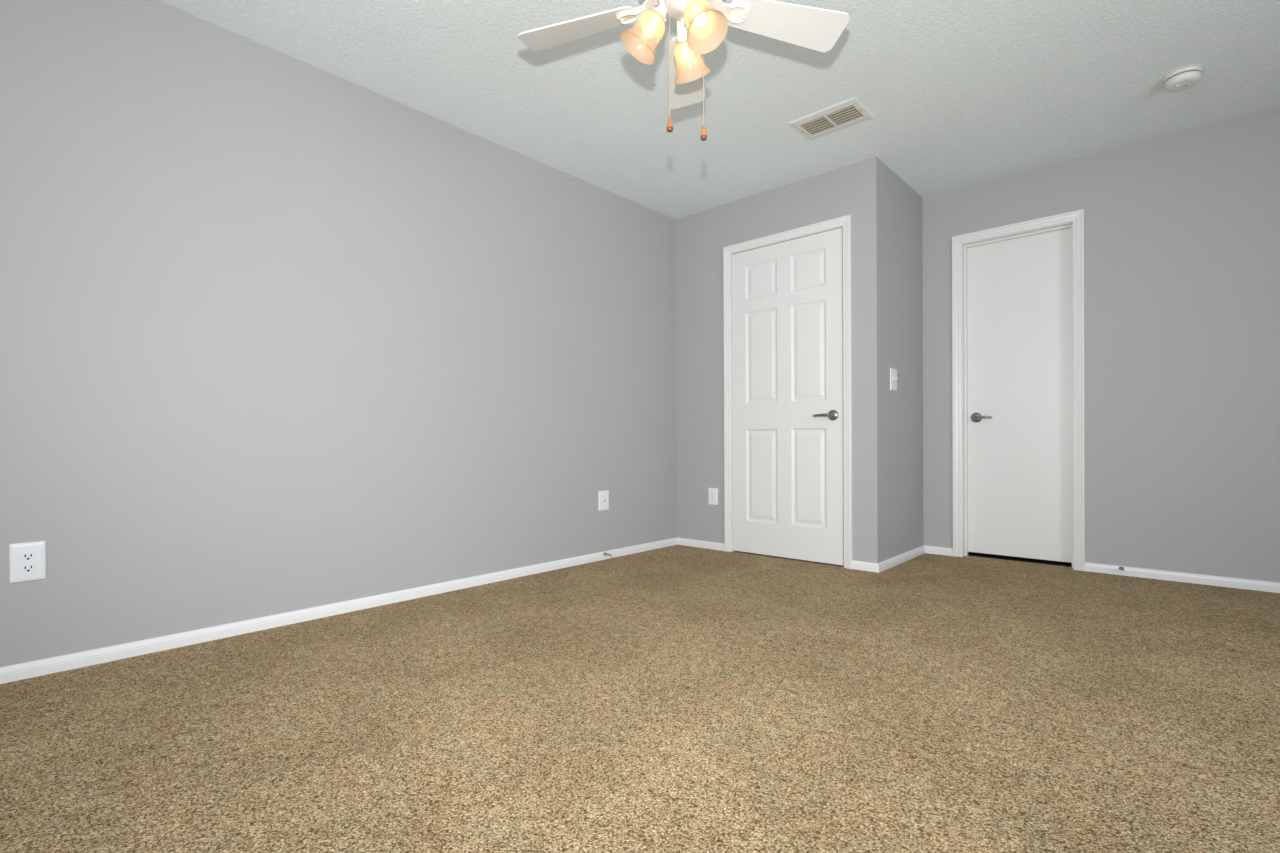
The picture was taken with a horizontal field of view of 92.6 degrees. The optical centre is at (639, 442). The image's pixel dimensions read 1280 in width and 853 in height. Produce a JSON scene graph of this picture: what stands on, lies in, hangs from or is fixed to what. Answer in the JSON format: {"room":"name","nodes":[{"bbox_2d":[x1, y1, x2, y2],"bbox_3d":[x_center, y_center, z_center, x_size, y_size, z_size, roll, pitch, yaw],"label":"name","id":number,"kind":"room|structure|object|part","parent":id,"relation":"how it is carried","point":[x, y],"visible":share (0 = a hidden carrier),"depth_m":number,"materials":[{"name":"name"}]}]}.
{"room":"empty bedroom","nodes":[
{"label":"empty bedroom","id":0,"kind":"room"},
{"bbox_2d":[0,0,676,666],"bbox_3d":[-0.900,-0.450,3.390,0.120,2.440,7.670,0,0,42],"label":"wall","id":1,"kind":"structure","parent":0,"point":[280,332],"depth_m":2.60,"materials":[{"name":"grey paint"}]},
{"bbox_2d":[9,541,45,582],"bbox_3d":[-2.036,0.396,2.035,0.008,0.129,0.086,0,0,42],"label":"wall outlet","id":2,"kind":"object","parent":1,"relation":"attached to","point":[27,561],"visible":1,"depth_m":2.03,"materials":[{"name":"white plastic"}]},
{"bbox_2d":[21,550,35,573],"bbox_3d":[-2.034,0.396,2.033,0.002,0.073,0.035,0,0,42],"label":"receptacle","id":3,"kind":"object","parent":2,"relation":"attached to","point":[28,557],"depth_m":2.03,"materials":[{"name":"white plastic"}]},
{"bbox_2d":[0,537,677,683],"bbox_3d":[-1.524,0.755,2.596,0.014,0.061,5.400,0,0,42],"label":"baseboard","id":4,"kind":"structure","parent":1,"relation":"attached to","point":[21,671],"depth_m":2.57,"materials":[{"name":"white paint"}]},
{"bbox_2d":[598,490,608,510],"bbox_3d":[-0.234,0.379,4.024,0.016,0.130,0.094,0,0,42],"label":"outlet","id":5,"kind":"object","parent":1,"relation":"attached to","point":[603,496],"visible":1,"depth_m":4.02,"materials":[{"name":"white plastic"}]},
{"bbox_2d":[0,545,1279,852],"bbox_3d":[0.913,0.807,1.762,4.990,0.080,7.670,0,0,42],"label":"floor","id":6,"kind":"structure","parent":0,"point":[675,698],"depth_m":1.69,"materials":[{"name":"beige carpet"}]},
{"bbox_2d":[159,0,1279,218],"bbox_3d":[0.901,-1.723,1.753,4.990,0.100,7.670,0,0,42],"label":"ceiling","id":7,"kind":"structure","parent":0,"point":[959,93],"depth_m":2.82,"materials":[{"name":"paint"}]},
{"bbox_2d":[518,0,849,140],"bbox_3d":[0.116,-1.300,1.844,1.036,0.739,1.007,0,0,42],"label":"ceiling fan","id":8,"kind":"object","parent":7,"relation":"hanging from","point":[701,29],"visible":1,"depth_m":1.93,"materials":[{"name":"white wood"}]},
{"bbox_3d":[-0.197,-1.337,1.979,0.387,0.054,0.143,0,0,16],"label":"blade","id":9,"kind":"part","parent":8,"relation":"part of","materials":[{"name":"white wood"}]},
{"bbox_3d":[0.003,-1.225,1.840,0.131,0.140,0.126,0,0,42],"label":"lamp shade","id":10,"kind":"part","parent":8,"relation":"part of","materials":[{"name":"orange glass"}]},
{"bbox_3d":[0.091,-1.176,1.836,0.009,0.405,0.012,0,0,42],"label":"pull chain","id":11,"kind":"part","parent":8,"relation":"part of","materials":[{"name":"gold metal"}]},
{"bbox_3d":[0.089,-0.955,1.833,0.021,0.044,0.020,0,0,42],"label":"pull knob","id":12,"kind":"part","parent":8,"relation":"part of","materials":[{"name":"orange wood"}]},
{"bbox_3d":[0.134,-1.329,1.924,0.018,0.086,0.040,0,0,27],"label":"lamp arm","id":13,"kind":"part","parent":8,"relation":"part of","materials":[{"name":"white metal"}]},
{"bbox_3d":[0.170,-1.340,2.218,0.143,0.054,0.387,0,0,5],"label":"blade","id":14,"kind":"part","parent":8,"relation":"part of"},
{"bbox_3d":[0.156,-1.223,1.982,0.120,0.137,0.136,0,0,42],"label":"lamp shade","id":15,"kind":"part","parent":8,"relation":"part of","materials":[{"name":"orange glass"}]},
{"bbox_3d":[0.171,-1.246,1.784,0.046,0.061,0.037,0,0,42],"label":"light bulb","id":16,"kind":"part","parent":8,"relation":"part of","materials":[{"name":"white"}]},
{"bbox_3d":[0.190,-1.175,1.877,0.012,0.409,0.009,0,0,0],"label":"pull chain","id":17,"kind":"part","parent":8,"relation":"part of","materials":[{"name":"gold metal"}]},
{"bbox_3d":[0.196,-0.952,1.878,0.021,0.044,0.020,0,0,42],"label":"pull knob","id":18,"kind":"part","parent":8,"relation":"part of","materials":[{"name":"orange wood"}]},
{"bbox_3d":[0.185,-1.220,1.766,0.134,0.140,0.126,0,0,42],"label":"lamp shade","id":19,"kind":"part","parent":8,"relation":"part of","materials":[{"name":"orange glass"}]},
{"bbox_3d":[0.466,-1.341,1.950,0.387,0.054,0.143,0,0,-14],"label":"blade","id":20,"kind":"part","parent":8,"relation":"part of","materials":[{"name":"white wood"}]},
{"bbox_2d":[789,97,874,139],"bbox_3d":[0.992,-1.671,3.174,0.356,0.014,0.244,0,0,42],"label":"ceiling vent","id":21,"kind":"object","parent":7,"relation":"in","point":[847,113],"visible":1,"depth_m":3.15,"materials":[{"name":"white metal"}]},
{"bbox_2d":[1161,64,1204,91],"bbox_3d":[2.479,-1.657,2.795,0.151,0.054,0.151,0,0,42],"label":"smoke detector","id":22,"kind":"object","parent":7,"relation":"attached to","point":[1182,78],"visible":1,"depth_m":2.76,"materials":[{"name":"plastic"}]},
{"bbox_2d":[676,157,884,562],"bbox_3d":[0.873,-0.461,4.140,1.504,2.440,0.120,0,0,42],"label":"wall","id":23,"kind":"structure","parent":0,"point":[856,190],"depth_m":4.06,"materials":[{"name":"grey paint"}]},
{"bbox_2d":[677,537,724,550],"bbox_3d":[0.438,0.740,4.452,0.438,0.061,0.014,0,0,42],"label":"baseboard","id":24,"kind":"structure","parent":23,"relation":"attached to","point":[681,541],"depth_m":4.44,"materials":[{"name":"white paint"}]},
{"bbox_2d":[708,488,717,504],"bbox_3d":[0.521,0.383,4.378,0.083,0.122,0.008,0,0,42],"label":"wall outlet","id":25,"kind":"object","parent":23,"relation":"attached to","point":[712,492],"visible":1,"depth_m":4.37,"materials":[{"name":"white plastic"}]},
{"bbox_2d":[730,228,843,564],"bbox_3d":[0.928,-0.282,3.995,0.806,2.064,0.100,0,0,42],"label":"door","id":26,"kind":"structure","parent":23,"relation":"in","point":[787,396],"depth_m":3.98,"materials":[{"name":"white paint"}]},
{"bbox_3d":[1.124,-0.172,3.775,0.119,0.021,0.035,0,0,42],"label":"lever","id":27,"kind":"part","parent":26,"relation":"part of","materials":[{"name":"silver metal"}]},
{"bbox_3d":[1.181,-0.172,3.764,0.067,0.067,0.034,0,0,42],"label":"handle","id":28,"kind":"part","parent":26,"relation":"part of","materials":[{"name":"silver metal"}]},
{"bbox_2d":[723,215,851,568],"bbox_3d":[0.973,-0.305,4.038,0.915,2.138,0.138,0,0,42],"label":"trim","id":29,"kind":"structure","parent":23,"relation":"attached to","point":[844,222],"depth_m":3.81,"materials":[{"name":"white paint"}]},
{"bbox_2d":[884,164,923,559],"bbox_3d":[1.704,-0.465,4.028,0.120,2.440,0.828,0,0,42],"label":"wall","id":30,"kind":"structure","parent":0,"point":[903,222],"depth_m":3.93,"materials":[{"name":"grey paint"}]},
{"bbox_2d":[890,368,897,390],"bbox_3d":[1.576,-0.393,3.783,0.018,0.138,0.112,0,0,42],"label":"light switch","id":31,"kind":"object","parent":30,"relation":"attached to","point":[893,372],"visible":1,"depth_m":3.77,"materials":[{"name":"white plastic"}]},
{"bbox_2d":[851,545,952,572],"bbox_3d":[1.684,0.736,3.885,0.890,0.061,0.190,0,0,-38],"label":"baseboard","id":32,"kind":"structure","parent":30,"relation":"attached to","point":[858,565],"depth_m":3.83,"materials":[{"name":"white paint"}]},
{"bbox_2d":[922,106,1279,582],"bbox_3d":[3.191,-0.469,3.163,3.246,2.440,0.120,0,0,42],"label":"wall","id":33,"kind":"structure","parent":0,"point":[1182,228],"depth_m":3.35,"materials":[{"name":"grey paint"}]},
{"bbox_2d":[952,209,1084,570],"bbox_3d":[2.386,-0.307,3.878,0.715,2.130,0.138,0,0,42],"label":"trim","id":34,"kind":"structure","parent":33,"relation":"attached to","point":[1074,220],"depth_m":3.83,"materials":[{"name":"white paint"}]},
{"bbox_2d":[967,228,1071,562],"bbox_3d":[2.396,-0.291,3.888,0.592,2.038,0.100,0,0,42],"label":"door","id":35,"kind":"structure","parent":33,"relation":"in","point":[1019,289],"depth_m":3.89,"materials":[{"name":"white paint"}]},
{"bbox_3d":[2.220,-0.169,4.045,0.067,0.067,0.034,0,0,42],"label":"handle","id":36,"kind":"part","parent":35,"relation":"part of","materials":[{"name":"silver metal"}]},
{"bbox_3d":[2.234,-0.169,3.991,0.114,0.021,0.035,0,0,42],"label":"lever","id":37,"kind":"part","parent":35,"relation":"part of","materials":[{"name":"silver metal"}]},
{"bbox_2d":[968,552,1071,566],"bbox_3d":[2.466,0.751,3.965,0.598,0.003,0.175,0,0,42],"label":"door gap","id":38,"kind":"object","parent":33,"relation":"attached to","point":[1031,560],"depth_m":3.94,"materials":[{"name":"black"}]},
{"bbox_2d":[1085,562,1279,592],"bbox_3d":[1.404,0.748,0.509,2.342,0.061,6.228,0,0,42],"label":"baseboard","id":39,"kind":"structure","parent":33,"relation":"attached to","point":[1248,584],"depth_m":3.29,"materials":[{"name":"white paint"}]}
]}

